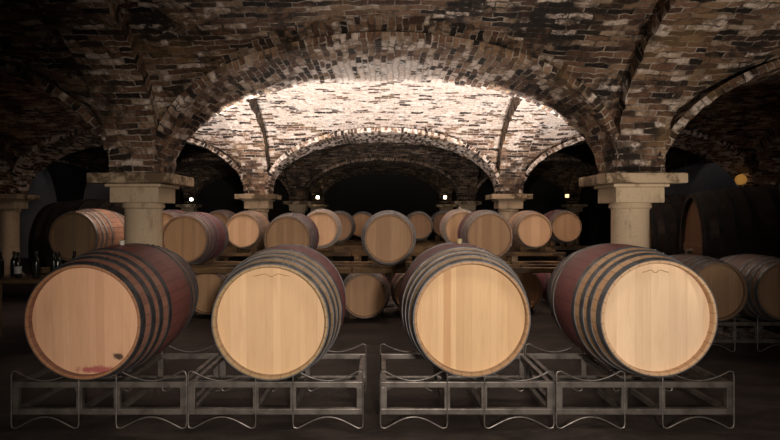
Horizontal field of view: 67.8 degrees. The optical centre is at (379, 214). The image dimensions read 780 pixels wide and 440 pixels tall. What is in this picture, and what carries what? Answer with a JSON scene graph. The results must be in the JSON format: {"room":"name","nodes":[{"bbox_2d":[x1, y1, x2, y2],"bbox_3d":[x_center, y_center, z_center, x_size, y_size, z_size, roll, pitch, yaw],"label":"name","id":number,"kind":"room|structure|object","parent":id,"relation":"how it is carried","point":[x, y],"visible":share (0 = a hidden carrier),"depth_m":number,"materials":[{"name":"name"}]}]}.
{"room":"wine cellar","nodes":[
{"label":"wine cellar","id":0,"kind":"room"},
{"bbox_2d":[20,167,109,257],"bbox_3d":[-11.535,-0.840,19.875,5.270,4.600,0.250,0,0,0],"label":"wall","id":1,"kind":"structure","parent":0,"point":[42,184],"depth_m":19.75,"materials":[{"name":"grey paint"}]},
{"bbox_2d":[23,145,108,194],"bbox_3d":[-8.470,-1.405,16.475,0.657,1.880,6.270,0,0,0],"label":"brick arch","id":2,"kind":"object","parent":1,"relation":"attached to","point":[100,149],"depth_m":18.01,"materials":[{"name":"brick"}]},
{"bbox_2d":[47,162,90,201],"bbox_3d":[-10.450,-1.640,19.555,2.641,2.400,0.410,0,0,0],"label":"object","id":3,"kind":"structure","parent":1,"relation":"attached to","point":[69,181],"depth_m":19.35,"materials":[{"name":"black"}]},
{"bbox_2d":[55,159,102,172],"bbox_3d":[-11.320,-1.165,19.699,5.340,1.400,1.833,0,0,0],"label":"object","id":4,"kind":"structure","parent":1,"relation":"attached to","point":[58,160],"depth_m":19.02,"materials":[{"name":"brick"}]},
{"bbox_2d":[60,142,705,196],"bbox_3d":[0.080,-1.465,19.700,28.500,2.020,12.900,0,0,0],"label":"ceiling","id":5,"kind":"structure","parent":0,"point":[316,161],"depth_m":18.87,"materials":[{"name":"brick"}]},
{"bbox_2d":[163,174,610,245],"bbox_3d":[0.100,-0.840,26.325,29.000,4.600,0.350,0,0,0],"label":"wall","id":6,"kind":"structure","parent":0,"point":[372,194],"depth_m":26.15,"materials":[{"name":"black"}]},
{"bbox_2d":[175,168,196,203],"bbox_3d":[-8.470,-1.405,22.925,0.657,1.880,6.270,0,0,0],"label":"brick arch","id":7,"kind":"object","parent":6,"relation":"attached to","point":[189,192],"depth_m":25.68,"materials":[{"name":"brick"}]},
{"bbox_2d":[307,177,323,203],"bbox_3d":[-2.770,-1.405,22.925,0.656,1.880,6.270,0,0,0],"label":"brick arch","id":8,"kind":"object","parent":6,"relation":"attached to","point":[317,189],"depth_m":25.73,"materials":[{"name":"brick"}]},
{"bbox_2d":[439,177,457,203],"bbox_3d":[2.931,-1.405,22.925,0.657,1.880,6.271,0,0,0],"label":"brick arch","id":9,"kind":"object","parent":6,"relation":"attached to","point":[445,189],"depth_m":25.73,"materials":[{"name":"brick"}]},
{"bbox_2d":[566,168,589,203],"bbox_3d":[8.631,-1.405,22.925,0.655,1.880,6.270,0,0,0],"label":"brick arch","id":10,"kind":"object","parent":6,"relation":"attached to","point":[573,189],"depth_m":25.55,"materials":[{"name":"brick"}]},
{"bbox_2d":[0,250,779,439],"bbox_3d":[0.100,1.560,10.050,29.000,0.200,33.100,0,0,0],"label":"floor","id":11,"kind":"structure","parent":0,"point":[757,374],"depth_m":4.52,"materials":[{"name":"grey concrete"}]},
{"bbox_2d":[0,194,39,274],"bbox_3d":[-8.470,0.497,13.250,0.900,1.925,0.900,0,0,0],"label":"stone column","id":12,"kind":"structure","parent":11,"relation":"on","point":[11,205],"depth_m":13.06,"materials":[{"name":"stone"}]},
{"bbox_2d":[0,131,22,193],"bbox_3d":[-8.470,-1.480,10.025,0.658,2.030,6.571,0,0,0],"label":"brick arch","id":13,"kind":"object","parent":12,"relation":"on","point":[8,160],"depth_m":12.85,"materials":[{"name":"brick"}]},
{"bbox_2d":[0,275,45,335],"bbox_3d":[-4.075,1.093,6.750,1.150,0.735,0.560,0,0,0],"label":"side table","id":14,"kind":"object","parent":11,"relation":"on","point":[25,278],"visible":0.15,"depth_m":6.62,"materials":[{"name":"brown wood"}]},
{"bbox_2d":[0,251,3,276],"bbox_3d":[-4.450,0.575,6.800,0.075,0.300,0.075,0,0,0],"label":"wine bottle","id":15,"kind":"object","parent":14,"relation":"on","point":[1,257],"visible":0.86,"depth_m":6.79,"materials":[{"name":"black glass"}]},
{"bbox_2d":[10,251,15,276],"bbox_3d":[-4.270,0.575,6.770,0.075,0.300,0.075,0,0,0],"label":"wine bottle","id":16,"kind":"object","parent":14,"relation":"on","point":[13,258],"visible":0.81,"depth_m":6.74,"materials":[{"name":"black glass"}]},
{"bbox_2d":[14,252,21,277],"bbox_3d":[-4.150,0.575,6.650,0.077,0.300,0.077,0,0,0],"label":"wine bottle","id":17,"kind":"object","parent":14,"relation":"on","point":[18,262],"visible":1,"depth_m":6.62,"materials":[{"name":"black glass"}]},
{"bbox_2d":[32,252,39,278],"bbox_3d":[-3.930,0.575,6.630,0.075,0.300,0.075,0,0,0],"label":"wine bottle","id":18,"kind":"object","parent":14,"relation":"on","point":[36,262],"visible":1,"depth_m":6.61,"materials":[{"name":"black glass"}]},
{"bbox_2d":[50,251,55,271],"bbox_3d":[-3.830,0.575,6.810,0.075,0.300,0.075,0,0,0],"label":"wine bottle","id":19,"kind":"object","parent":14,"relation":"on","point":[53,258],"visible":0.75,"depth_m":6.78,"materials":[{"name":"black glass"}]},
{"bbox_2d":[54,252,61,268],"bbox_3d":[-3.720,0.575,6.700,0.075,0.300,0.075,0,0,0],"label":"wine bottle","id":20,"kind":"object","parent":14,"relation":"on","point":[57,262],"visible":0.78,"depth_m":6.68,"materials":[{"name":"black glass"}]},
{"bbox_2d":[28,199,123,274],"bbox_3d":[-5.000,0.608,10.400,1.700,1.804,1.688,0,0,0],"label":"wine barrel","id":21,"kind":"object","parent":11,"relation":"on","point":[38,240],"visible":0.18,"depth_m":9.77,"materials":[{"name":"brown wood"}]},
{"bbox_2d":[10,344,220,428],"bbox_3d":[-1.899,1.247,4.330,1.192,0.396,0.835,0,0,0],"label":"rack","id":22,"kind":"object","parent":11,"relation":"on","point":[116,383],"visible":0.73,"depth_m":3.92,"materials":[{"name":"metal"}]},
{"bbox_2d":[24,240,198,380],"bbox_3d":[-1.900,0.649,4.290,0.890,0.926,1.205,0,0,0],"label":"wine barrel","id":23,"kind":"object","parent":22,"relation":"on","point":[108,311],"visible":1,"depth_m":3.76,"materials":[{"name":"brown wood"}]},
{"bbox_2d":[86,173,193,246],"bbox_3d":[-2.770,0.497,6.800,0.900,1.925,0.900,0,0,0],"label":"stone column","id":24,"kind":"structure","parent":11,"relation":"on","point":[143,197],"depth_m":6.59,"materials":[{"name":"stone"}]},
{"bbox_2d":[0,60,117,172],"bbox_3d":[-5.620,-1.165,6.800,5.340,1.400,1.821,0,0,0],"label":"brick arch","id":25,"kind":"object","parent":24,"relation":"on","point":[9,73],"depth_m":6.34,"materials":[{"name":"brick"}]},
{"bbox_2d":[34,0,163,172],"bbox_3d":[-2.769,-1.405,3.575,0.654,1.880,6.270,0,0,0],"label":"brick arch","id":26,"kind":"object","parent":24,"relation":"on","point":[102,44],"depth_m":5.99,"materials":[{"name":"brick"}]},
{"bbox_2d":[164,98,269,193],"bbox_3d":[-2.770,-1.480,10.025,0.656,2.030,6.570,0,0,0],"label":"brick arch","id":27,"kind":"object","parent":24,"relation":"on","point":[245,121],"depth_m":12.34,"materials":[{"name":"brick"}]},
{"bbox_2d":[152,32,623,173],"bbox_3d":[0.080,-1.165,6.798,5.340,1.400,1.828,0,0,0],"label":"brick arch","id":28,"kind":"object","parent":24,"relation":"on","point":[362,56],"depth_m":6.54,"materials":[{"name":"brick"}]},
{"bbox_2d":[176,204,201,211],"bbox_3d":[-8.470,0.497,25.750,0.900,1.925,0.900,0,0,0],"label":"stone column","id":29,"kind":"structure","parent":11,"relation":"on","point":[184,207],"depth_m":25.43,"materials":[{"name":"stone"}]},
{"bbox_2d":[195,273,229,314],"bbox_3d":[-2.433,1.105,8.675,0.704,0.704,0.950,0,0,1],"label":"wine barrel","id":30,"kind":"object","parent":11,"relation":"on","point":[209,284],"visible":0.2,"depth_m":8.24,"materials":[{"name":"wood"}]},
{"bbox_2d":[234,194,281,218],"bbox_3d":[-2.770,0.497,13.250,0.900,1.925,0.900,0,0,0],"label":"stone column","id":31,"kind":"structure","parent":11,"relation":"on","point":[261,203],"depth_m":12.97,"materials":[{"name":"stone"}]},
{"bbox_2d":[10,128,247,193],"bbox_3d":[-5.620,-1.165,13.247,5.340,1.400,1.821,0,0,0],"label":"brick arch","id":32,"kind":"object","parent":31,"relation":"on","point":[38,157],"depth_m":12.98,"materials":[{"name":"brick"}]},
{"bbox_2d":[271,156,305,200],"bbox_3d":[-2.771,-1.405,16.475,0.659,1.880,6.271,0,0,0],"label":"brick arch","id":33,"kind":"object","parent":31,"relation":"on","point":[295,172],"depth_m":19.17,"materials":[{"name":"brick"}]},
{"bbox_2d":[264,127,502,193],"bbox_3d":[0.080,-1.165,13.253,5.355,1.400,1.857,0,0,0],"label":"brick arch","id":34,"kind":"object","parent":31,"relation":"on","point":[378,134],"depth_m":12.93,"materials":[{"name":"brick"}]},
{"bbox_2d":[187,343,366,428],"bbox_3d":[-0.705,1.247,4.330,1.192,0.396,0.835,0,0,0],"label":"rack","id":35,"kind":"object","parent":11,"relation":"on","point":[304,381],"visible":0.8,"depth_m":3.92,"materials":[{"name":"metal"}]},
{"bbox_2d":[211,244,345,380],"bbox_3d":[-0.702,0.670,4.290,0.891,0.922,1.222,0,1,0],"label":"wine barrel","id":36,"kind":"object","parent":35,"relation":"on","point":[280,310],"visible":1,"depth_m":3.75,"materials":[{"name":"brown wood"}]},
{"bbox_2d":[283,201,312,214],"bbox_3d":[-2.770,0.497,19.700,0.900,1.925,0.900,0,0,0],"label":"stone column","id":37,"kind":"structure","parent":11,"relation":"on","point":[300,207],"depth_m":19.42,"materials":[{"name":"stone"}]},
{"bbox_2d":[303,157,461,200],"bbox_3d":[0.080,-1.165,19.701,5.340,1.400,1.822,0,0,0],"label":"brick arch","id":38,"kind":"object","parent":37,"relation":"on","point":[380,160],"depth_m":19.31,"materials":[{"name":"brick"}]},
{"bbox_2d":[40,261,559,315],"bbox_3d":[-0.900,1.066,7.875,6.988,0.788,1.450,0,0,0],"label":"timber stillage","id":39,"kind":"object","parent":11,"relation":"on","point":[217,266],"visible":0.19,"depth_m":7.48,"materials":[{"name":"brown wood"}]},
{"bbox_2d":[49,209,123,260],"bbox_3d":[-3.736,0.270,7.574,0.704,0.704,0.950,0,0,3],"label":"wine barrel","id":40,"kind":"object","parent":39,"relation":"on","point":[82,231],"visible":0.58,"depth_m":7.14,"materials":[{"name":"oak wood"},{"name":"metal hoops"}]},
{"bbox_2d":[163,212,228,264],"bbox_3d":[-2.489,0.310,7.875,0.704,0.704,0.950,0,0,1],"label":"wine barrel","id":41,"kind":"object","parent":39,"relation":"on","point":[197,237],"visible":0.84,"depth_m":7.44,"materials":[{"name":"oak"},{"name":"steel"}]},
{"bbox_2d":[204,259,212,264],"bbox_3d":[-2.331,0.634,7.900,0.100,0.080,0.080,0,0,0],"label":"chock","id":42,"kind":"object","parent":39,"relation":"on","point":[210,262],"visible":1,"depth_m":7.86,"materials":[{"name":"brown wood"}]},
{"bbox_2d":[264,213,318,249],"bbox_3d":[-1.215,0.320,8.075,0.704,0.704,0.950,0,0,0],"label":"wine barrel","id":43,"kind":"object","parent":39,"relation":"on","point":[287,228],"visible":0.58,"depth_m":7.64,"materials":[{"name":"oak"},{"name":"steel"}]},
{"bbox_2d":[371,259,378,267],"bbox_3d":[-0.060,0.622,7.450,0.100,0.105,0.080,0,0,0],"label":"chock","id":44,"kind":"object","parent":39,"relation":"on","point":[374,264],"visible":0.93,"depth_m":7.41,"materials":[{"name":"brown wood"}]},
{"bbox_2d":[361,210,415,264],"bbox_3d":[0.110,0.290,7.575,0.704,0.704,0.950,0,0,0],"label":"wine barrel","id":45,"kind":"object","parent":39,"relation":"on","point":[388,237],"visible":1,"depth_m":7.13,"materials":[{"name":"oak"},{"name":"steel"}]},
{"bbox_2d":[398,259,405,267],"bbox_3d":[0.280,0.622,7.450,0.100,0.105,0.080,0,0,0],"label":"chock","id":46,"kind":"object","parent":39,"relation":"on","point":[402,264],"visible":0.86,"depth_m":7.41,"materials":[{"name":"brown wood"}]},
{"bbox_2d":[457,210,512,256],"bbox_3d":[1.462,0.280,8.175,0.704,0.704,0.950,0,0,0],"label":"wine barrel","id":47,"kind":"object","parent":39,"relation":"on","point":[489,230],"visible":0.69,"depth_m":7.74,"materials":[{"name":"oak wood"},{"name":"steel"}]},
{"bbox_2d":[308,204,328,211],"bbox_3d":[-2.770,0.497,25.750,0.900,1.925,0.900,0,0,0],"label":"stone column","id":48,"kind":"structure","parent":11,"relation":"on","point":[314,206],"depth_m":25.30,"materials":[{"name":"stone"}]},
{"bbox_2d":[349,313,356,318],"bbox_3d":[-0.381,1.419,8.200,0.100,0.079,0.080,0,0,0],"label":"chock","id":49,"kind":"object","parent":11,"relation":"on","point":[351,316],"visible":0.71,"depth_m":8.16,"materials":[{"name":"brown wood"}]},
{"bbox_2d":[343,273,389,318],"bbox_3d":[-0.203,1.105,8.375,0.704,0.704,0.950,0,0,1],"label":"wine barrel","id":50,"kind":"object","parent":11,"relation":"on","point":[367,294],"visible":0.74,"depth_m":7.94,"materials":[{"name":"oak"},{"name":"steel"}]},
{"bbox_2d":[325,240,445,275],"bbox_3d":[0.500,1.059,14.550,3.788,0.802,1.900,0,0,0],"label":"timber stillage","id":51,"kind":"object","parent":11,"relation":"on","point":[348,242],"visible":0.12,"depth_m":13.89,"materials":[{"name":"brown wood"}]},
{"bbox_2d":[352,211,371,238],"bbox_3d":[-0.440,0.260,15.075,0.704,0.704,0.950,0,0,2],"label":"wine barrel","id":52,"kind":"object","parent":51,"relation":"on","point":[360,218],"visible":0.43,"depth_m":14.64,"materials":[{"name":"wood"}]},
{"bbox_2d":[406,211,432,240],"bbox_3d":[0.914,0.260,13.975,0.704,0.704,0.950,0,0,1],"label":"wine barrel","id":53,"kind":"object","parent":51,"relation":"on","point":[422,223],"visible":0.7,"depth_m":13.54,"materials":[{"name":"wood"}]},
{"bbox_2d":[435,234,439,241],"bbox_3d":[1.421,0.570,14.300,0.100,0.178,0.080,0,0,0],"label":"chock","id":54,"kind":"object","parent":51,"relation":"on","point":[437,238],"visible":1,"depth_m":14.26,"materials":[{"name":"brown wood"}]},
{"bbox_2d":[431,211,448,238],"bbox_3d":[1.602,0.240,14.675,0.704,0.704,0.950,0,0,1],"label":"wine barrel","id":55,"kind":"object","parent":51,"relation":"on","point":[436,218],"visible":0.35,"depth_m":14.24,"materials":[{"name":"wood"}]},
{"bbox_2d":[213,250,565,260],"bbox_3d":[-0.400,1.059,10.600,7.388,0.803,1.100,0,0,0],"label":"timber stillage","id":56,"kind":"object","parent":11,"relation":"on","point":[225,254],"visible":0.26,"depth_m":10.29,"materials":[{"name":"brown wood"}]},
{"bbox_2d":[163,210,186,227],"bbox_3d":[-3.492,0.260,9.775,0.704,0.704,0.950,0,0,0],"label":"wine barrel","id":57,"kind":"object","parent":56,"relation":"on","point":[168,215],"visible":0.16,"depth_m":9.34,"materials":[{"name":"wood"}]},
{"bbox_2d":[232,244,237,251],"bbox_3d":[-2.588,0.590,10.350,0.100,0.137,0.080,0,0,0],"label":"chock","id":58,"kind":"object","parent":56,"relation":"on","point":[234,248],"visible":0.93,"depth_m":10.31,"materials":[{"name":"brown wood"}]},
{"bbox_2d":[226,211,269,248],"bbox_3d":[-2.406,0.270,10.675,0.704,0.704,0.950,0,0,1],"label":"wine barrel","id":59,"kind":"object","parent":56,"relation":"on","point":[246,229],"visible":0.81,"depth_m":10.24,"materials":[{"name":"brown wood"}]},
{"bbox_2d":[251,244,256,251],"bbox_3d":[-2.248,0.590,10.350,0.100,0.137,0.080,0,0,0],"label":"chock","id":60,"kind":"object","parent":56,"relation":"on","point":[254,248],"visible":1,"depth_m":10.31,"materials":[{"name":"brown wood"}]},
{"bbox_2d":[307,209,341,247],"bbox_3d":[-1.044,0.240,10.475,0.704,0.704,0.950,0,0,-1],"label":"wine barrel","id":61,"kind":"object","parent":56,"relation":"on","point":[329,225],"visible":0.71,"depth_m":10.04,"materials":[{"name":"brown wood"}]},
{"bbox_2d":[329,244,334,251],"bbox_3d":[-0.865,0.589,10.350,0.100,0.140,0.080,0,0,0],"label":"chock","id":62,"kind":"object","parent":56,"relation":"on","point":[331,248],"visible":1,"depth_m":10.31,"materials":[{"name":"brown wood"}]},
{"bbox_2d":[439,207,470,242],"bbox_3d":[1.439,0.223,10.475,0.704,0.738,0.950,0,0,1],"label":"wine barrel","id":63,"kind":"object","parent":56,"relation":"on","point":[449,224],"visible":0.51,"depth_m":10.04,"materials":[{"name":"brown wood"}]},
{"bbox_2d":[512,244,518,249],"bbox_3d":[2.556,0.595,10.950,0.100,0.128,0.080,0,0,0],"label":"chock","id":64,"kind":"object","parent":56,"relation":"on","point":[514,247],"visible":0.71,"depth_m":10.91,"materials":[{"name":"brown wood"}]},
{"bbox_2d":[520,244,526,251],"bbox_3d":[2.556,0.590,10.350,0.100,0.137,0.080,0,0,0],"label":"chock","id":65,"kind":"object","parent":56,"relation":"on","point":[522,248],"visible":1,"depth_m":10.31,"materials":[{"name":"brown wood"}]},
{"bbox_2d":[507,211,551,248],"bbox_3d":[2.713,0.270,10.675,0.704,0.704,0.950,0,0,-2],"label":"wine barrel","id":66,"kind":"object","parent":56,"relation":"on","point":[530,229],"visible":0.86,"depth_m":10.24,"materials":[{"name":"brown wood"}]},
{"bbox_2d":[539,244,545,251],"bbox_3d":[2.896,0.590,10.350,0.100,0.137,0.080,0,0,0],"label":"chock","id":67,"kind":"object","parent":56,"relation":"on","point":[542,248],"visible":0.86,"depth_m":10.31,"materials":[{"name":"brown wood"}]},
{"bbox_2d":[385,273,394,306],"bbox_3d":[0.100,0.973,9.300,0.280,0.975,0.280,0,0,0],"label":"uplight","id":68,"kind":"object","parent":11,"relation":"on","point":[388,305],"visible":0.11,"depth_m":9.25,"materials":[{"name":"black metal"}]},
{"bbox_2d":[391,273,404,307],"bbox_3d":[0.511,1.105,8.675,0.704,0.704,0.950,0,0,0],"label":"wine barrel","id":69,"kind":"object","parent":11,"relation":"on","point":[396,281],"visible":0.23,"depth_m":8.27,"materials":[{"name":"wood"}]},
{"bbox_2d":[225,245,588,261],"bbox_3d":[0.100,1.058,12.250,8.788,0.804,0.900,0,0,0],"label":"timber stillage","id":70,"kind":"object","parent":11,"relation":"on","point":[417,247],"visible":0.06,"depth_m":12.04,"materials":[{"name":"brown wood"}]},
{"bbox_2d":[209,210,234,241],"bbox_3d":[-3.311,0.240,12.175,0.704,0.704,0.950,0,0,0],"label":"wine barrel","id":71,"kind":"object","parent":70,"relation":"on","point":[224,215],"visible":0.3,"depth_m":11.74,"materials":[{"name":"wood"}]},
{"bbox_2d":[334,211,355,242],"bbox_3d":[-0.902,0.260,12.975,0.704,0.704,0.950,0,0,0],"label":"wine barrel","id":72,"kind":"object","parent":70,"relation":"on","point":[347,221],"visible":0.64,"depth_m":12.54,"materials":[{"name":"wood"}]},
{"bbox_2d":[550,240,555,246],"bbox_3d":[3.602,0.591,12.100,0.100,0.137,0.080,0,0,0],"label":"chock","id":73,"kind":"object","parent":70,"relation":"on","point":[552,244],"visible":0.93,"depth_m":12.06,"materials":[{"name":"brown wood"}]},
{"bbox_2d":[544,210,581,243],"bbox_3d":[3.763,0.240,12.175,0.704,0.704,0.950,0,0,-1],"label":"wine barrel","id":74,"kind":"object","parent":70,"relation":"on","point":[566,225],"visible":0.7,"depth_m":11.73,"materials":[{"name":"wood"}]},
{"bbox_2d":[435,204,456,239],"bbox_3d":[2.930,0.497,25.750,0.900,1.925,0.900,0,0,0],"label":"stone column","id":75,"kind":"structure","parent":11,"relation":"on","point":[442,207],"depth_m":25.43,"materials":[{"name":"stone"}]},
{"bbox_2d":[451,201,481,211],"bbox_3d":[2.930,0.497,19.700,0.900,1.925,0.900,0,0,0],"label":"stone column","id":76,"kind":"structure","parent":11,"relation":"on","point":[468,205],"depth_m":19.40,"materials":[{"name":"stone"}]},
{"bbox_2d":[380,343,554,428],"bbox_3d":[0.589,1.247,4.330,1.182,0.396,0.835,0,0,0],"label":"rack","id":77,"kind":"object","parent":11,"relation":"on","point":[445,381],"visible":0.84,"depth_m":3.92,"materials":[{"name":"metal"}]},
{"bbox_2d":[399,239,530,377],"bbox_3d":[0.587,0.638,4.290,0.891,0.945,1.209,0,1,0],"label":"wine barrel","id":78,"kind":"object","parent":77,"relation":"on","point":[463,308],"visible":1,"depth_m":3.75,"materials":[{"name":"brown wood"}]},
{"bbox_2d":[485,194,532,260],"bbox_3d":[2.930,0.497,13.250,0.900,1.925,0.900,0,0,0],"label":"stone column","id":79,"kind":"structure","parent":11,"relation":"on","point":[507,205],"depth_m":12.97,"materials":[{"name":"stone"}]},
{"bbox_2d":[459,156,495,200],"bbox_3d":[2.929,-1.405,16.475,0.654,1.880,6.270,0,0,0],"label":"brick arch","id":80,"kind":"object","parent":79,"relation":"on","point":[469,171],"depth_m":19.16,"materials":[{"name":"brick"}]},
{"bbox_2d":[515,273,542,308],"bbox_3d":[2.079,1.105,8.975,0.704,0.704,0.950,0,0,0],"label":"wine barrel","id":81,"kind":"object","parent":11,"relation":"on","point":[532,285],"visible":0.23,"depth_m":8.54,"materials":[{"name":"wood"}]},
{"bbox_2d":[535,261,560,301],"bbox_3d":[2.920,1.105,9.372,0.704,0.704,0.950,0,0,-7],"label":"wine barrel","id":82,"kind":"object","parent":11,"relation":"on","point":[544,278],"visible":0.03,"depth_m":9.20,"materials":[{"name":"wood"}]},
{"bbox_2d":[561,204,587,245],"bbox_3d":[8.630,0.497,25.750,0.900,1.925,0.900,0,0,0],"label":"stone column","id":83,"kind":"structure","parent":11,"relation":"on","point":[576,209],"depth_m":25.48,"materials":[{"name":"stone"}]},
{"bbox_2d":[525,343,734,428],"bbox_3d":[1.790,1.247,4.330,1.209,0.396,0.835,0,0,0],"label":"rack","id":84,"kind":"object","parent":11,"relation":"on","point":[610,379],"visible":0.81,"depth_m":3.93,"materials":[{"name":"metal"}]},
{"bbox_2d":[547,243,717,376],"bbox_3d":[1.783,0.660,4.290,0.890,0.890,1.180,0,0,0],"label":"wine barrel","id":85,"kind":"object","parent":84,"relation":"on","point":[633,309],"visible":1,"depth_m":3.75,"materials":[{"name":"brown wood"}]},
{"bbox_2d":[579,173,687,247],"bbox_3d":[2.930,0.497,6.800,0.900,1.925,0.900,0,0,0],"label":"stone column","id":86,"kind":"structure","parent":11,"relation":"on","point":[629,197],"depth_m":6.59,"materials":[{"name":"stone"}]},
{"bbox_2d":[496,97,608,193],"bbox_3d":[2.930,-1.480,10.025,0.656,2.030,6.570,0,0,0],"label":"brick arch","id":87,"kind":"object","parent":86,"relation":"on","point":[522,121],"depth_m":12.31,"materials":[{"name":"brick"}]},
{"bbox_2d":[611,0,744,172],"bbox_3d":[2.932,-1.405,3.575,0.658,1.880,6.271,0,0,0],"label":"brick arch","id":88,"kind":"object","parent":86,"relation":"on","point":[677,37],"depth_m":5.99,"materials":[{"name":"brick"}]},
{"bbox_2d":[657,59,779,167],"bbox_3d":[5.780,-1.165,6.802,5.340,1.400,1.818,0,0,0],"label":"brick arch","id":89,"kind":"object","parent":86,"relation":"on","point":[769,72],"depth_m":6.34,"materials":[{"name":"brick"}]},
{"bbox_2d":[649,194,688,255],"bbox_3d":[5.292,0.548,10.088,1.500,1.824,1.707,0,0,9],"label":"storage unit","id":90,"kind":"object","parent":11,"relation":"on","point":[665,218],"visible":0.12,"depth_m":9.46,"materials":[{"name":"brown wood"}]},
{"bbox_2d":[679,187,779,326],"bbox_3d":[4.993,0.528,7.895,1.512,1.824,1.708,0,0,17],"label":"barrel","id":91,"kind":"object","parent":11,"relation":"on","point":[722,222],"visible":0.59,"depth_m":7.36,"materials":[{"name":"brown wood"}]},
{"bbox_2d":[712,314,779,351],"bbox_3d":[3.890,1.255,6.460,1.138,0.396,0.635,0,0,0],"label":"rack","id":92,"kind":"object","parent":11,"relation":"on","point":[757,326],"visible":0.38,"depth_m":6.15,"materials":[{"name":"metal"}]},
{"bbox_2d":[670,254,747,320],"bbox_3d":[3.501,0.795,6.475,0.704,0.704,0.950,0,0,-1],"label":"wine barrel","id":93,"kind":"object","parent":92,"relation":"on","point":[727,284],"visible":0.42,"depth_m":6.04,"materials":[{"name":"oak"},{"name":"steel"}]},
{"bbox_2d":[719,254,779,320],"bbox_3d":[4.208,0.795,6.475,0.704,0.704,0.950,0,0,0],"label":"wine barrel","id":94,"kind":"object","parent":92,"relation":"on","point":[761,273],"visible":0.64,"depth_m":6.07,"materials":[{"name":"oak"},{"name":"steel"}]},
{"bbox_3d":[8.630,0.498,13.250,0.900,1.925,0.900,0,0,0],"label":"stone column","id":95,"kind":"structure","parent":11,"relation":"on","visible":0},
{"bbox_2d":[519,129,756,193],"bbox_3d":[5.780,-1.165,13.252,5.381,1.400,1.924,0,0,0],"label":"brick arch","id":96,"kind":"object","parent":95,"relation":"on","point":[725,155],"depth_m":12.96,"materials":[{"name":"brick"}]},
{"bbox_2d":[735,174,746,186],"bbox_3d":[8.231,-0.700,13.100,0.398,0.440,0.237,0,0,0],"label":"globe lamp","id":97,"kind":"object","parent":96,"relation":"attached to","point":[740,179],"visible":0.94,"depth_m":13.03,"materials":[{"name":"orange glass"}]},
{"bbox_2d":[750,117,779,187],"bbox_3d":[8.630,-1.480,10.025,0.666,2.030,6.572,0,0,0],"label":"brick arch","id":98,"kind":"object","parent":95,"relation":"on","point":[765,160],"depth_m":12.74,"materials":[{"name":"brick"}]},
{"bbox_3d":[8.630,0.498,19.700,0.900,1.925,0.900,0,0,0],"label":"stone column","id":99,"kind":"structure","parent":11,"relation":"on","visible":0},
{"bbox_2d":[473,157,598,199],"bbox_3d":[5.780,-1.165,19.694,5.340,1.400,1.818,0,0,0],"label":"brick arch","id":100,"kind":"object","parent":99,"relation":"on","point":[589,165],"depth_m":19.33,"materials":[{"name":"brick"}]},
{"bbox_3d":[-8.470,0.498,19.700,0.900,1.925,0.900,0,0,0],"label":"stone column","id":101,"kind":"structure","parent":11,"relation":"on","visible":0},
{"bbox_2d":[175,157,291,200],"bbox_3d":[-5.620,-1.165,19.695,5.340,1.400,1.827,0,0,0],"label":"brick arch","id":102,"kind":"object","parent":101,"relation":"on","point":[189,162],"depth_m":19.30,"materials":[{"name":"brick"}]},
{"bbox_2d":[0,0,779,121],"bbox_3d":[0.080,-1.466,3.575,17.100,2.016,6.450,0,0,0],"label":"ceiling","id":103,"kind":"structure","parent":0,"point":[180,42],"depth_m":5.80,"materials":[{"name":"brick"}]},
{"bbox_2d":[0,81,779,168],"bbox_3d":[0.080,-1.738,10.025,17.100,1.773,6.450,0,0,0],"label":"ceiling","id":104,"kind":"structure","parent":0,"point":[291,117],"depth_m":12.08,"materials":[{"name":"brick"}]},
{"bbox_2d":[664,163,779,194],"bbox_3d":[11.690,-0.840,19.875,5.280,4.600,0.250,0,0,0],"label":"wall","id":105,"kind":"structure","parent":0,"point":[702,177],"depth_m":19.75,"materials":[{"name":"grey paint"}]},
{"bbox_2d":[665,159,714,172],"bbox_3d":[11.480,-1.165,19.703,5.363,1.400,1.870,0,0,0],"label":"brick arch","id":106,"kind":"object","parent":105,"relation":"attached to","point":[705,160],"depth_m":19.01,"materials":[{"name":"brick"}]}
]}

